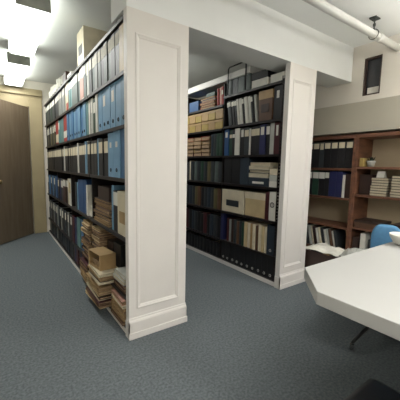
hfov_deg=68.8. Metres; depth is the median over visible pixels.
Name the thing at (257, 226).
book
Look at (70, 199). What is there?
binder
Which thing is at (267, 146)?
binder
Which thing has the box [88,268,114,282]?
folder
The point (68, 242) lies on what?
binder
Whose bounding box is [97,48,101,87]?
binder
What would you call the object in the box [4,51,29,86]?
ceiling light
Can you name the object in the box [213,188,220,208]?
book
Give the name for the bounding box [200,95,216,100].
book
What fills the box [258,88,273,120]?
box
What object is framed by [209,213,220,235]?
book
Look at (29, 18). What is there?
ceiling light
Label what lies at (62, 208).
binder
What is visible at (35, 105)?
trim
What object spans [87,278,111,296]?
folder
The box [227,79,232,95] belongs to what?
box
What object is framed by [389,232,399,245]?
bowl
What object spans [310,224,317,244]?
book
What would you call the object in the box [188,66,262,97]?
wall
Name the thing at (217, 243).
book
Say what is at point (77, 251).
binder
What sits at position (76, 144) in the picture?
binder
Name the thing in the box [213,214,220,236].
book
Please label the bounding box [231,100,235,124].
book
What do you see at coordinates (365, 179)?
box
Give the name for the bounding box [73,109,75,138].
binder
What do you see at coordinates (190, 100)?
shelving
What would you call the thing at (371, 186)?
journal
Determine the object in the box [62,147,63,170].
binder
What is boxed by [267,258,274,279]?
binder
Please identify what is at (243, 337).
floor
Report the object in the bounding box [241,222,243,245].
book
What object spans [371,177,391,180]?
journal
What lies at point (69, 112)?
binder
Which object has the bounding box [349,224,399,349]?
office chair
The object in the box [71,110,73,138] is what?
binder
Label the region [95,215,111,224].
folder
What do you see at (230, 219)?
book
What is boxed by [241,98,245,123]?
book
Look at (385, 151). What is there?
wooden bookcase
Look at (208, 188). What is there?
book
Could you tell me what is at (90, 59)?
binder
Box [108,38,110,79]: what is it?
binder
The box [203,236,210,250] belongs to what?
book
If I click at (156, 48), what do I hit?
column
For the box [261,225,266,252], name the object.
book
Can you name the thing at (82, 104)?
binder
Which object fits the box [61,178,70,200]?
binder
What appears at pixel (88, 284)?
folder
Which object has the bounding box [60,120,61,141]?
binder
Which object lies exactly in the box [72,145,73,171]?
binder
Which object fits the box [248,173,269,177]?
journal
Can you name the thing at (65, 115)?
binder
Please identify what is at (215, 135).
book
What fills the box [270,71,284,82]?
box
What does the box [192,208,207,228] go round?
book
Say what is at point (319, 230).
book
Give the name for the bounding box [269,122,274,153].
binder
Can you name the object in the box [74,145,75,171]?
binder
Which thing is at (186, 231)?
book
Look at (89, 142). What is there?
binder
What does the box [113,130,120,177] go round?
binder
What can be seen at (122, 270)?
folder
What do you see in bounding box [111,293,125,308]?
folder
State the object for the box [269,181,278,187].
box
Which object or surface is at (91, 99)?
binder
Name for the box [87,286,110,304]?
folder
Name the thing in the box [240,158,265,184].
book
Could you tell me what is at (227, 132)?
binder
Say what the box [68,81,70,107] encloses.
binder
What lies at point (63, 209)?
binder
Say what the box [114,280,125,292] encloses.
folder
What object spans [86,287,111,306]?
folder
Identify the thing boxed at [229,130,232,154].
binder
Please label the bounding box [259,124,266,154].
binder
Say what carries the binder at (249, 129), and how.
on the shelving at (272, 158)
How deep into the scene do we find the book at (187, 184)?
4.26 m
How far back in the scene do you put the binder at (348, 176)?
3.05 m
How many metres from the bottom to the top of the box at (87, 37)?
0.310 m
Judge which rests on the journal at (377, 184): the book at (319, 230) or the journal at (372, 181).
the journal at (372, 181)
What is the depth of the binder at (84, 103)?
2.79 m
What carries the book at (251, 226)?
on the shelving at (272, 158)
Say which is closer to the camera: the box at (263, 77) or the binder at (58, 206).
the box at (263, 77)
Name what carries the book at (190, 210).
on the shelving at (190, 100)
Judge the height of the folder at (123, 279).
0.023 m
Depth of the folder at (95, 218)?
2.50 m
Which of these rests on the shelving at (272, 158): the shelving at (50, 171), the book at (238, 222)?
the book at (238, 222)
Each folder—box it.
[79,257,88,268]
[81,227,91,234]
[81,239,92,246]
[82,222,91,228]
[82,236,90,244]
[83,219,92,225]
[84,234,92,241]
[85,272,113,290]
[85,290,111,308]
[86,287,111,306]
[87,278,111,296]
[87,282,112,300]
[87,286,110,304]
[88,265,113,279]
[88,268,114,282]
[88,271,113,285]
[89,264,117,277]
[91,241,106,247]
[91,287,111,299]
[92,225,107,232]
[92,229,111,235]
[92,232,115,238]
[92,234,117,242]
[92,284,112,293]
[93,208,111,218]
[93,239,106,246]
[94,197,111,204]
[94,212,111,221]
[94,216,111,227]
[95,200,111,207]
[95,205,111,214]
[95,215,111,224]
[96,203,111,210]
[111,288,125,305]
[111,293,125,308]
[111,298,125,315]
[111,308,125,325]
[112,303,125,317]
[112,305,125,321]
[113,273,125,285]
[114,270,125,282]
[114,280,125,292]
[115,266,125,278]
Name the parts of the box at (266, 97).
lid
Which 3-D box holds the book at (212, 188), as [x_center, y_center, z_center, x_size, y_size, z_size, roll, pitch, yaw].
[0.258,-0.035,3.858,0.259,0.264,0.071,-3,8,-35]
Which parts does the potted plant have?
pot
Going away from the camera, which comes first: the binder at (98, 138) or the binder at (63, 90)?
the binder at (98, 138)
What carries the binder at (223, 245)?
on the shelving at (272, 158)
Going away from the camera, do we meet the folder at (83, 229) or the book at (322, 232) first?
the folder at (83, 229)
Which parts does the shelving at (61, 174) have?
shelf, shelf, shelf, shelf, kick plate, shelf, shelf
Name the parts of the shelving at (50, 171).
shelf, shelf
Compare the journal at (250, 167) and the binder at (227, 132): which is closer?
the journal at (250, 167)
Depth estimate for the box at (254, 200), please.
3.15 m
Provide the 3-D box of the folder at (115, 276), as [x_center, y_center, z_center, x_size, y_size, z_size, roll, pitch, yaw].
[-0.500,0.581,2.236,0.260,0.028,0.210,-4,8,-36]
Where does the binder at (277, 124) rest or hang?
on the shelving at (272, 158)
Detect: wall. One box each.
[0,76,54,232]
[188,66,262,97]
[194,33,399,139]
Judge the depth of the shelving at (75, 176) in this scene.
3.25 m
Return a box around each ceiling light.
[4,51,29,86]
[8,0,50,57]
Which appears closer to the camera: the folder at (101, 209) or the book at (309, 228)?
the folder at (101, 209)
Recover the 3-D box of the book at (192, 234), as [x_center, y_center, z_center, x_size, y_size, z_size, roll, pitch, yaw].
[-0.013,0.565,4.292,0.259,0.181,0.071,-3,8,-35]
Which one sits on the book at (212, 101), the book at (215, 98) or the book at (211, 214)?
the book at (215, 98)
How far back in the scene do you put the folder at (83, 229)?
2.85 m
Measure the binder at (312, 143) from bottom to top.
0.285 m
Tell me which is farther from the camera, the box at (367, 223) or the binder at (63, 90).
the binder at (63, 90)
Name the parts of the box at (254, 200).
lid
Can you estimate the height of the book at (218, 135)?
0.270 m
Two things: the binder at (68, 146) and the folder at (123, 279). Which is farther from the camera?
the binder at (68, 146)
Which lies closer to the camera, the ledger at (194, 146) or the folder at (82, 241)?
the folder at (82, 241)
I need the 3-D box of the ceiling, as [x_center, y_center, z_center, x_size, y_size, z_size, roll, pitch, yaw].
[-0.418,-1.663,2.342,4.650,0.100,10.042,-3,8,-35]
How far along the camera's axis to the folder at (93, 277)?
2.29 m
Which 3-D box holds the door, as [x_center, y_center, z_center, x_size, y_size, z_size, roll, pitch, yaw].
[-2.854,-0.423,4.450,0.185,2.073,0.810,2,7,5]
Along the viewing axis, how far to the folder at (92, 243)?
2.67 m
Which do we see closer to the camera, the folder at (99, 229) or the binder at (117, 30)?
the binder at (117, 30)
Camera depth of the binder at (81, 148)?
2.96 m
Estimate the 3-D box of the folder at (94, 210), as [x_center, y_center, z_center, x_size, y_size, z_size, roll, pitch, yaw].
[-0.742,0.105,2.585,0.270,0.027,0.430,-4,8,-37]
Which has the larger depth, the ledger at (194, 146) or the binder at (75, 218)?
the ledger at (194, 146)
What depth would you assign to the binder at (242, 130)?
3.27 m
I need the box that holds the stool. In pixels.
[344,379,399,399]
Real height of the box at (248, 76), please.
0.168 m
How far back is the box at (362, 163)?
2.92 m
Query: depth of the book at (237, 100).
3.29 m
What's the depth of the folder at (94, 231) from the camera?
2.59 m
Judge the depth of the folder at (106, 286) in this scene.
2.35 m
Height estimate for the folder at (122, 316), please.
0.019 m
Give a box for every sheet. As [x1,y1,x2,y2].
[306,243,343,256]
[339,248,362,256]
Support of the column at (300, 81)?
on the floor
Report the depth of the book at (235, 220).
3.44 m
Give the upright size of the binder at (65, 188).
0.300 m
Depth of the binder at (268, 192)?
3.00 m
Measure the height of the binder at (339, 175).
0.275 m
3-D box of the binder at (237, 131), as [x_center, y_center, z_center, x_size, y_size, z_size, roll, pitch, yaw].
[0.527,-0.669,3.402,0.260,0.300,0.075,-3,8,-35]
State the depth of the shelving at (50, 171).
4.64 m
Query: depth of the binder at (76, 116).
3.07 m
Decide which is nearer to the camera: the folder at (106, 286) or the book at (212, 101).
the folder at (106, 286)
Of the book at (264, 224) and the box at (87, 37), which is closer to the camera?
the box at (87, 37)
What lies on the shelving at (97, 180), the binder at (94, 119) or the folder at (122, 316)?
the binder at (94, 119)
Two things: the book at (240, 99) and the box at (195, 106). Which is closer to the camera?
the book at (240, 99)
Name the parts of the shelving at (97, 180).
shelf, shelf, shelf, shelf, shelf, kick plate, shelf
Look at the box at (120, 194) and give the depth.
2.08 m
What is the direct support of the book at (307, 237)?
on the wooden bookcase at (329, 211)
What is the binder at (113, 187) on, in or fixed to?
on the shelving at (97, 180)
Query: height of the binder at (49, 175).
0.310 m
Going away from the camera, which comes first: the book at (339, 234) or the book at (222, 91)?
the book at (339, 234)
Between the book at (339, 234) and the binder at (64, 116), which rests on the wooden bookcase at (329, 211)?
the book at (339, 234)
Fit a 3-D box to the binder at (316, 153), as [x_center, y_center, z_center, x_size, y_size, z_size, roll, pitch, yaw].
[1.427,-0.517,3.395,0.261,0.285,0.078,-3,8,-35]
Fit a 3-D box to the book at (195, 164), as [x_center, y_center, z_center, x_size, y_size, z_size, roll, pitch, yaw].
[0.041,-0.417,4.141,0.259,0.270,0.074,-3,8,-35]
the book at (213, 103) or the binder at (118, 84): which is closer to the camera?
the binder at (118, 84)
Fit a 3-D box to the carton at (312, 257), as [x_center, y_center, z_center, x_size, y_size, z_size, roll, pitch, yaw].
[1.378,0.713,3.037,0.272,0.336,0.545,-3,8,-35]
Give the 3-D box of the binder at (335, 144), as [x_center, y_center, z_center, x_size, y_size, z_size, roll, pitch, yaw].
[1.551,-0.494,3.220,0.261,0.285,0.078,-3,8,-35]
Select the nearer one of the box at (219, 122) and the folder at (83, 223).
the folder at (83, 223)
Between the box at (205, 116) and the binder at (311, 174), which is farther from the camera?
the box at (205, 116)
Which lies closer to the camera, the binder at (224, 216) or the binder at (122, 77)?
the binder at (122, 77)
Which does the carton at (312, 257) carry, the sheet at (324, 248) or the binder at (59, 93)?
the sheet at (324, 248)
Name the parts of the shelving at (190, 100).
kick plate, shelf, shelf, shelf, shelf, shelf, shelf, shelf, panel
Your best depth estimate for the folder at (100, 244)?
2.59 m
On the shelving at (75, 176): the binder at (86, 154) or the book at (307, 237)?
the binder at (86, 154)
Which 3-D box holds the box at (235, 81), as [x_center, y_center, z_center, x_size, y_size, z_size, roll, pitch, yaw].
[0.504,-1.295,3.376,0.260,0.168,0.094,-3,8,-35]
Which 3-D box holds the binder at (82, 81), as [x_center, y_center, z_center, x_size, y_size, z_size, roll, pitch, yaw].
[-1.013,-1.121,2.856,0.261,0.310,0.070,-3,8,-35]
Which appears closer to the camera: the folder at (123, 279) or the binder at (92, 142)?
the folder at (123, 279)
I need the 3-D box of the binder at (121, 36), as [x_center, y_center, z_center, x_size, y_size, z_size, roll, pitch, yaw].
[-0.387,-1.003,2.000,0.300,0.300,0.115,-3,8,-35]
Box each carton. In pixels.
[88,246,115,270]
[305,249,340,266]
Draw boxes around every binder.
[49,175,50,193]
[51,175,56,194]
[53,98,54,118]
[56,177,57,197]
[57,95,58,115]
[58,93,59,115]
[58,120,60,142]
[58,178,59,198]
[58,206,62,227]
[59,148,60,169]
[60,91,61,114]
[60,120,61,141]
[60,148,62,170]
[61,118,63,141]
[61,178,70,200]
[61,207,68,229]
[62,88,65,112]
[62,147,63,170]
[62,208,70,230]
[63,116,65,141]
[63,209,71,232]
[64,179,67,202]
[65,115,66,140]
[65,147,66,170]
[66,82,68,109]
[66,113,69,140]
[66,146,68,170]
[66,180,67,202]
[66,211,71,234]
[67,212,71,236]
[67,239,69,252]
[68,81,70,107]
[68,146,70,171]
[68,179,69,204]
[69,112,71,139]
[69,179,71,205]
[69,213,71,237]
[70,81,71,106]
[70,146,72,171]
[70,214,71,238]
[71,78,73,105]
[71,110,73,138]
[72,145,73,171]
[72,215,81,242]
[73,76,75,104]
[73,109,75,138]
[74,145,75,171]
[74,216,80,244]
[75,73,78,102]
[75,108,77,137]
[75,144,77,172]
[75,182,77,208]
[76,248,78,264]
[77,105,81,137]
[77,143,80,172]
[77,182,78,209]
[77,216,84,247]
[78,72,79,100]
[78,179,80,210]
[79,68,81,99]
[79,144,80,172]
[80,143,82,172]
[80,179,91,212]
[81,65,83,98]
[81,104,82,135]
[81,218,86,250]
[82,143,84,172]
[83,63,86,97]
[83,102,86,135]
[83,180,91,213]
[85,141,87,173]
[86,61,89,95]
[86,101,88,134]
[86,185,91,215]
[87,141,90,173]
[88,100,90,133]
[89,57,92,92]
[90,98,94,133]
[91,141,93,174]
[92,56,94,90]
[93,99,95,132]
[94,51,97,89]
[94,140,97,174]
[95,94,98,131]
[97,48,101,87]
[97,138,99,174]
[98,91,102,130]
[98,139,103,175]
[101,46,103,84]
[102,88,105,129]
[103,41,107,82]
[104,138,108,175]
[106,85,110,128]
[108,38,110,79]
[108,133,113,176]
[110,82,115,127]
[111,32,115,77]
[111,185,124,229]
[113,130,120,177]
[113,190,124,231]
[115,28,118,74]
[116,79,120,126]
[120,75,123,124]
[121,129,124,178]
[220,213,237,238]
[221,242,225,259]
[224,129,231,155]
[225,243,230,261]
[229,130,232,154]
[230,245,234,262]
[232,129,234,154]
[234,128,240,154]
[234,246,239,265]
[239,248,244,267]
[240,128,244,154]
[244,127,250,154]
[244,250,249,269]
[249,129,250,154]
[250,127,255,154]
[250,251,255,271]
[255,126,259,154]
[255,254,261,274]
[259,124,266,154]
[261,256,267,276]
[265,124,270,153]
[265,191,271,219]
[266,224,276,255]
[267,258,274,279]
[268,191,278,221]
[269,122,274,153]
[273,84,283,118]
[273,122,281,153]
[309,170,312,193]
[311,143,313,167]
[312,142,322,167]
[312,170,325,194]
[318,170,329,195]
[319,142,324,167]
[323,142,331,167]
[324,172,329,195]
[328,171,347,196]
[330,141,338,167]
[335,171,350,197]
[337,141,346,167]
[341,175,345,197]
[344,174,350,197]
[345,140,353,167]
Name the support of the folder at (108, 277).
on the folder at (89, 270)
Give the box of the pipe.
[303,0,399,51]
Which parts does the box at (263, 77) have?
lid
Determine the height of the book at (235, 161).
0.298 m
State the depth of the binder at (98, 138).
2.49 m
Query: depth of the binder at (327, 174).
3.23 m
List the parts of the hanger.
ceiling plate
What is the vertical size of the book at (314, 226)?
0.227 m
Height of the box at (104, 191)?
0.110 m
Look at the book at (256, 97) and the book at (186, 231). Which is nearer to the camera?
the book at (256, 97)
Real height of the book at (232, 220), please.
0.280 m
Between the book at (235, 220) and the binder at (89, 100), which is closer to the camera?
the binder at (89, 100)
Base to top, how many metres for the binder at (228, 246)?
0.222 m
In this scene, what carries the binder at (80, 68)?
on the shelving at (75, 176)
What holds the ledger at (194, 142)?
on the ledger at (194, 146)
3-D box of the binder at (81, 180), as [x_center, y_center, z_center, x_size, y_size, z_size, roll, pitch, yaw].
[-1.124,-0.047,3.122,0.260,0.340,0.120,-3,8,-35]
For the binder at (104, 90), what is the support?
on the shelving at (97, 180)
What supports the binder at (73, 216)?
on the shelving at (75, 176)
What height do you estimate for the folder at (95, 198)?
0.022 m
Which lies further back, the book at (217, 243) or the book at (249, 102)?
the book at (217, 243)
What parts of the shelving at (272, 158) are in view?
kick plate, shelf, shelf, shelf, shelf, shelf, shelf, shelf, panel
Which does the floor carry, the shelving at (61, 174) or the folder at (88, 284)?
the shelving at (61, 174)
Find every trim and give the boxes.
[0,84,41,99]
[0,95,46,232]
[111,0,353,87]
[313,95,399,137]
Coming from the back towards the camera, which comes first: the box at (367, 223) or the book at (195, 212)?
the book at (195, 212)
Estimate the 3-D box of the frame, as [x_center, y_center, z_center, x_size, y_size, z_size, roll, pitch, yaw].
[0.407,-1.352,3.244,0.015,0.308,0.305,-3,8,-35]
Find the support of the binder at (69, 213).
on the shelving at (61, 174)
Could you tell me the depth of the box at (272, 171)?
2.90 m
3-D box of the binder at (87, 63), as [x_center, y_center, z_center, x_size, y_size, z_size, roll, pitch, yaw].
[-0.910,-1.097,2.717,0.261,0.300,0.081,-3,8,-35]
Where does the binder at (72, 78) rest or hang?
on the shelving at (75, 176)
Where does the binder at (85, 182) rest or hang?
on the shelving at (75, 176)
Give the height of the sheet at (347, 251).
0.104 m
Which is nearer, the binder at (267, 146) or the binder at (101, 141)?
the binder at (101, 141)
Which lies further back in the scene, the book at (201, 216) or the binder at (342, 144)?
the book at (201, 216)
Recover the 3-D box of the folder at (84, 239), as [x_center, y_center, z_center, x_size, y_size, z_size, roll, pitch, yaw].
[-1.037,0.395,2.982,0.270,0.027,0.260,-3,8,-34]
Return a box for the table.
[304,242,399,340]
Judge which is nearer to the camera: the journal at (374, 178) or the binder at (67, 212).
the journal at (374, 178)
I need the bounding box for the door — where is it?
[0,99,33,244]
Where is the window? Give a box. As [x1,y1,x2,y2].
[362,54,382,95]
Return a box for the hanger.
[368,15,380,39]
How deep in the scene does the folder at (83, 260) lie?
2.92 m
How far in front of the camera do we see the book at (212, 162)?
3.74 m
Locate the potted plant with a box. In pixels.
[366,156,375,166]
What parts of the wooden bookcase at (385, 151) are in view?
panel, shelf, shelf, shelf, panel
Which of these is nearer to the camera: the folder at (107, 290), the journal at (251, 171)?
the folder at (107, 290)
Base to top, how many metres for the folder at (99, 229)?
0.022 m
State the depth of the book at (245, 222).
3.30 m
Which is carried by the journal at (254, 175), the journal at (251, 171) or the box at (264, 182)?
the journal at (251, 171)
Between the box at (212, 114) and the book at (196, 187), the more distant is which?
the book at (196, 187)
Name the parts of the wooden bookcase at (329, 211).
shelf, shelf, panel, shelf, panel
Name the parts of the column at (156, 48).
moulding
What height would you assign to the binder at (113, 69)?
0.300 m
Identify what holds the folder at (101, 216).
on the folder at (108, 223)
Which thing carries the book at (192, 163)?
on the shelving at (190, 100)
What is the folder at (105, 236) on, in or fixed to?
on the folder at (94, 237)
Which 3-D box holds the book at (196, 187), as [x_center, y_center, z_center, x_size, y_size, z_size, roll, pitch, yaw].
[0.047,-0.071,4.161,0.259,0.257,0.071,-3,8,-35]
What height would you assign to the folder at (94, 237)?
0.037 m
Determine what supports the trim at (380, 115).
attached to the wall at (347, 93)
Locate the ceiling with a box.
[0,0,399,98]
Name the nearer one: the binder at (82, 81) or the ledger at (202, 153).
the binder at (82, 81)
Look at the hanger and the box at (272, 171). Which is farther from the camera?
the box at (272, 171)
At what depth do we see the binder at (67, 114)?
3.41 m
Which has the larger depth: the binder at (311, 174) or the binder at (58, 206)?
the binder at (58, 206)
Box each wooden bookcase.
[306,134,356,249]
[348,131,399,248]
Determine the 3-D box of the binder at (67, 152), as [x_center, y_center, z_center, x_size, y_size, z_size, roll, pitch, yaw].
[-1.509,-0.506,3.627,0.261,0.300,0.096,-3,8,-35]
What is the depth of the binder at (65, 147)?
3.63 m
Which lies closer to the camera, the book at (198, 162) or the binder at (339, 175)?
the binder at (339, 175)
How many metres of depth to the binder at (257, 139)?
3.07 m
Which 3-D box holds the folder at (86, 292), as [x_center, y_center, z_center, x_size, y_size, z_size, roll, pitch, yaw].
[-0.789,0.827,2.562,0.310,0.027,0.380,-4,8,-37]
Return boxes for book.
[186,184,202,202]
[186,207,198,226]
[186,231,193,243]
[187,162,189,179]
[188,208,202,227]
[188,232,193,244]
[189,185,199,203]
[191,162,194,179]
[191,232,198,245]
[192,185,205,203]
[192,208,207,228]
[194,161,196,179]
[194,210,201,229]
[194,234,198,246]
[195,186,197,204]
[197,161,200,180]
[197,186,213,204]
[197,210,212,230]
[197,234,202,247]
[199,235,204,249]
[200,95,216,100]
[200,100,216,105]
[200,104,216,109]
[200,161,207,180]
[200,212,202,231]
[201,97,216,102]
[201,102,216,107]
[201,187,203,205]
[203,162,207,180]
[203,211,220,232]
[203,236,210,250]
[204,186,218,206]
[207,161,210,181]
[207,187,210,206]
[207,214,209,233]
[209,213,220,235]
[210,187,220,207]
[211,134,213,155]
[211,161,214,181]
[213,134,216,155]
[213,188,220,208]
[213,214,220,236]
[213,240,218,254]
[214,161,221,181]
[216,134,219,155]
[216,216,220,237]
[216,241,219,256]
[217,88,219,105]
[217,189,220,209]
[218,162,221,182]
[219,133,222,155]
[220,87,221,104]
[221,86,223,104]
[227,101,232,125]
[227,216,242,240]
[229,219,231,241]
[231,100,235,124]
[231,217,243,241]
[233,218,248,242]
[234,100,237,124]
[236,99,239,124]
[236,220,239,243]
[239,98,242,123]
[239,219,252,244]
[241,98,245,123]
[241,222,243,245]
[244,97,249,122]
[244,220,257,246]
[247,221,261,247]
[248,96,251,122]
[250,95,254,121]
[250,222,263,248]
[252,222,266,249]
[254,95,258,121]
[255,225,258,249]
[258,223,270,251]
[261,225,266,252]
[264,226,266,252]
[306,223,312,242]
[307,224,315,243]
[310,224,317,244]
[312,225,322,243]
[315,227,319,243]
[318,226,324,242]
[320,226,331,242]
[323,229,327,243]
[326,227,332,244]
[328,228,337,246]
[333,229,345,248]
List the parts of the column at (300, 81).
moulding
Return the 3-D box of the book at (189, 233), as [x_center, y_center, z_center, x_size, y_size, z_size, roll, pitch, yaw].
[-0.052,0.560,4.355,0.259,0.176,0.071,-3,8,-35]
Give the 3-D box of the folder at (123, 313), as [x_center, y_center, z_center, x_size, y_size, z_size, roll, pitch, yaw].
[-0.502,0.791,2.268,0.290,0.027,0.260,-3,8,-35]
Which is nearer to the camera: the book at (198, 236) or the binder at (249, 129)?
the binder at (249, 129)
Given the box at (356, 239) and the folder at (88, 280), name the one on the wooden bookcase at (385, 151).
the box at (356, 239)
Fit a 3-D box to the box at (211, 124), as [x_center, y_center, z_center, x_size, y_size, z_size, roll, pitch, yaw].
[0.251,-0.953,3.775,0.262,0.117,0.144,-3,8,-35]
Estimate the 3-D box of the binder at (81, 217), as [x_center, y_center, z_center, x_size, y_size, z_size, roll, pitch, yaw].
[-1.245,0.355,3.325,0.260,0.330,0.146,-3,8,-35]
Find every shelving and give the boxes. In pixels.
[44,95,59,243]
[53,80,72,260]
[66,56,92,273]
[87,15,125,332]
[186,83,226,260]
[218,75,284,285]
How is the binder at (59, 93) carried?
on the shelving at (61, 174)
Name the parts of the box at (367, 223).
lid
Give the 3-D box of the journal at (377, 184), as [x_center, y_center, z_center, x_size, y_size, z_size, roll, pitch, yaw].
[1.803,-0.155,2.857,0.220,0.024,0.150,-3,8,-35]
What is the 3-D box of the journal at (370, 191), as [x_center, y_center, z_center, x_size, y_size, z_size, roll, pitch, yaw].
[1.797,-0.081,2.874,0.220,0.024,0.150,-3,8,-35]
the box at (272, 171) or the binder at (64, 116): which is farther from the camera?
the binder at (64, 116)
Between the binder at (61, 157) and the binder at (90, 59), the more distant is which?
the binder at (61, 157)
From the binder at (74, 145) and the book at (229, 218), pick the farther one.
the book at (229, 218)
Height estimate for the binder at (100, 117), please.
0.318 m
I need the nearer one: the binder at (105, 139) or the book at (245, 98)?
the binder at (105, 139)
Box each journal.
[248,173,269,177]
[249,166,279,169]
[249,170,269,172]
[250,162,279,165]
[369,190,389,193]
[369,193,389,196]
[370,185,390,188]
[370,188,389,190]
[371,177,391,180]
[371,180,390,182]
[371,183,390,185]
[389,192,399,194]
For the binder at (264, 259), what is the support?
on the shelving at (272, 158)
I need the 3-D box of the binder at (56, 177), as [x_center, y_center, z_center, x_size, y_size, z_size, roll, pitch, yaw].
[-1.984,-0.191,4.338,0.260,0.310,0.096,-3,8,-35]
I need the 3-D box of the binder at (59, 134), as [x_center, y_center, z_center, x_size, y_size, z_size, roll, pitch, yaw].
[-1.780,-0.916,3.982,0.261,0.300,0.105,-3,8,-35]
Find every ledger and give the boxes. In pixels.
[193,141,201,144]
[193,145,201,148]
[201,136,210,140]
[201,144,210,147]
[201,148,210,151]
[201,152,210,155]
[202,140,210,144]
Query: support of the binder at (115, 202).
on the shelving at (97, 180)
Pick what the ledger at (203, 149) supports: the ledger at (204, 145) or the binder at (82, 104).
the ledger at (204, 145)
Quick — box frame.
[227,62,246,94]
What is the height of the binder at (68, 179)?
0.320 m
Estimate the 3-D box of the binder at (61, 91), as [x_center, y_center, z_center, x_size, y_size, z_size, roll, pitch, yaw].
[-1.665,-1.232,3.789,0.261,0.290,0.096,-3,8,-35]
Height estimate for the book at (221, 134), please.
0.270 m
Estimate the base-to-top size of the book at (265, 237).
0.280 m
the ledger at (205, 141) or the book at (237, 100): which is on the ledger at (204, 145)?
the ledger at (205, 141)
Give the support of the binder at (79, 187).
on the shelving at (75, 176)
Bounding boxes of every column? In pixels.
[123,5,188,340]
[274,62,316,289]
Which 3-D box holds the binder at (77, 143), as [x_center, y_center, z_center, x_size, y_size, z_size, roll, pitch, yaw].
[-1.188,-0.452,3.167,0.260,0.310,0.036,-3,8,-35]
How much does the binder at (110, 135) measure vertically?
0.330 m
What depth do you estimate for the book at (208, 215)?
3.89 m
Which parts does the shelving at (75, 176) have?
shelf, kick plate, shelf, shelf, shelf, shelf, shelf, shelf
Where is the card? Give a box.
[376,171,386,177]
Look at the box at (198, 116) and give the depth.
3.92 m
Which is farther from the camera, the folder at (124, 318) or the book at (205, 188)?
the book at (205, 188)
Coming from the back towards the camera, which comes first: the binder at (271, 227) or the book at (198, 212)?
the book at (198, 212)
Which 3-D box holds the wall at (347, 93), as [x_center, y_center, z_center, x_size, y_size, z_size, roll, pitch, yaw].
[1.879,-0.390,3.139,0.100,2.522,8.242,-3,8,-35]
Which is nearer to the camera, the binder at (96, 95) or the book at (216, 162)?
the binder at (96, 95)
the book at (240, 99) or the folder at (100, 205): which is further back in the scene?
the book at (240, 99)
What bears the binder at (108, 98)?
on the shelving at (97, 180)
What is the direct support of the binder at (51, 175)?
on the shelving at (50, 171)
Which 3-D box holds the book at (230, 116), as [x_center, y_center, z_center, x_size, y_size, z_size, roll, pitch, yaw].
[0.450,-1.020,3.494,0.261,0.292,0.109,-3,8,-35]
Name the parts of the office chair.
leg, backrest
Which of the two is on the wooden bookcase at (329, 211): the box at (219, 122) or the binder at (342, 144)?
the binder at (342, 144)
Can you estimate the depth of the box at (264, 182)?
3.08 m
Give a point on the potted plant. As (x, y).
(371, 163)
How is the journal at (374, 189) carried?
on the journal at (370, 191)
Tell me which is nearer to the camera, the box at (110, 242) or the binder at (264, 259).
the box at (110, 242)
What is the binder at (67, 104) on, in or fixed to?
on the shelving at (61, 174)
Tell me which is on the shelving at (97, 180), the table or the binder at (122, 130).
the binder at (122, 130)
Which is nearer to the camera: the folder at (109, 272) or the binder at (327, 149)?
the folder at (109, 272)
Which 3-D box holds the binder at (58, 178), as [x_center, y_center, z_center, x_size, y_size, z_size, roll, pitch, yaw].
[-1.907,-0.172,4.234,0.261,0.300,0.117,-3,8,-35]
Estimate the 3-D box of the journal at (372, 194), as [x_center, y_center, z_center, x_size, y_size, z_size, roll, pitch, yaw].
[1.796,-0.056,2.877,0.220,0.024,0.150,-3,8,-35]
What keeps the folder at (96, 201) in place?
on the folder at (100, 205)
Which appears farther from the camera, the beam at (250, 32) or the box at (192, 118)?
the box at (192, 118)
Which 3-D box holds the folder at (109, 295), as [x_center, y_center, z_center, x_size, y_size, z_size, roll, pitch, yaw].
[-0.770,0.744,2.535,0.300,0.018,0.420,-3,8,-32]
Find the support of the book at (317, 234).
on the wooden bookcase at (329, 211)
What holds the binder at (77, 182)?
on the shelving at (75, 176)
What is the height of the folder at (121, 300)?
0.029 m
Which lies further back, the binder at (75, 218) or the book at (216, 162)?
the book at (216, 162)
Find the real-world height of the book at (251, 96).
0.287 m
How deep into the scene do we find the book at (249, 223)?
3.27 m
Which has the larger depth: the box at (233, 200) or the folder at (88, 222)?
the box at (233, 200)
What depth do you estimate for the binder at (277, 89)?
2.84 m
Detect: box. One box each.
[62,71,69,82]
[77,25,106,65]
[98,185,111,201]
[107,238,120,251]
[114,240,125,267]
[117,191,124,236]
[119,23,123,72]
[189,101,200,112]
[189,115,195,123]
[189,124,194,132]
[195,113,201,122]
[195,123,201,131]
[201,121,207,130]
[202,112,208,121]
[206,91,216,96]
[208,110,216,120]
[208,120,214,129]
[215,108,223,118]
[215,118,222,128]
[222,188,258,214]
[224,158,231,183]
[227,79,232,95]
[232,77,238,93]
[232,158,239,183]
[238,75,244,91]
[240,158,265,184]
[244,73,251,90]
[245,190,267,218]
[248,177,268,186]
[251,69,275,87]
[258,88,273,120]
[269,169,279,174]
[269,175,278,180]
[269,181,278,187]
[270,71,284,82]
[352,235,359,247]
[354,217,391,229]
[358,174,376,194]
[359,158,368,166]
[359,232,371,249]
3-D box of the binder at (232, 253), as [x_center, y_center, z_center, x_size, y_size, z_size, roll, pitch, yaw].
[0.496,0.638,3.575,0.264,0.222,0.082,-3,8,-35]
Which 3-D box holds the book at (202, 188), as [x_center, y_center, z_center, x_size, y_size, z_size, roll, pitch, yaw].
[0.134,-0.054,4.042,0.259,0.254,0.071,-3,8,-35]
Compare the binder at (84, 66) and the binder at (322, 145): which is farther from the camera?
the binder at (322, 145)
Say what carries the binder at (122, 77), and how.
on the shelving at (97, 180)
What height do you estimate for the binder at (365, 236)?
0.250 m
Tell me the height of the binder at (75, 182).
0.300 m
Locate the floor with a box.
[0,224,399,399]
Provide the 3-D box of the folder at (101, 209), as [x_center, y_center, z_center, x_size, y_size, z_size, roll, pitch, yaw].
[-0.738,0.078,2.568,0.260,0.029,0.410,-3,8,-33]
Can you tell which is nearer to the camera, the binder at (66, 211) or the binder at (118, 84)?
the binder at (118, 84)
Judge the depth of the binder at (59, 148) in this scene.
3.95 m

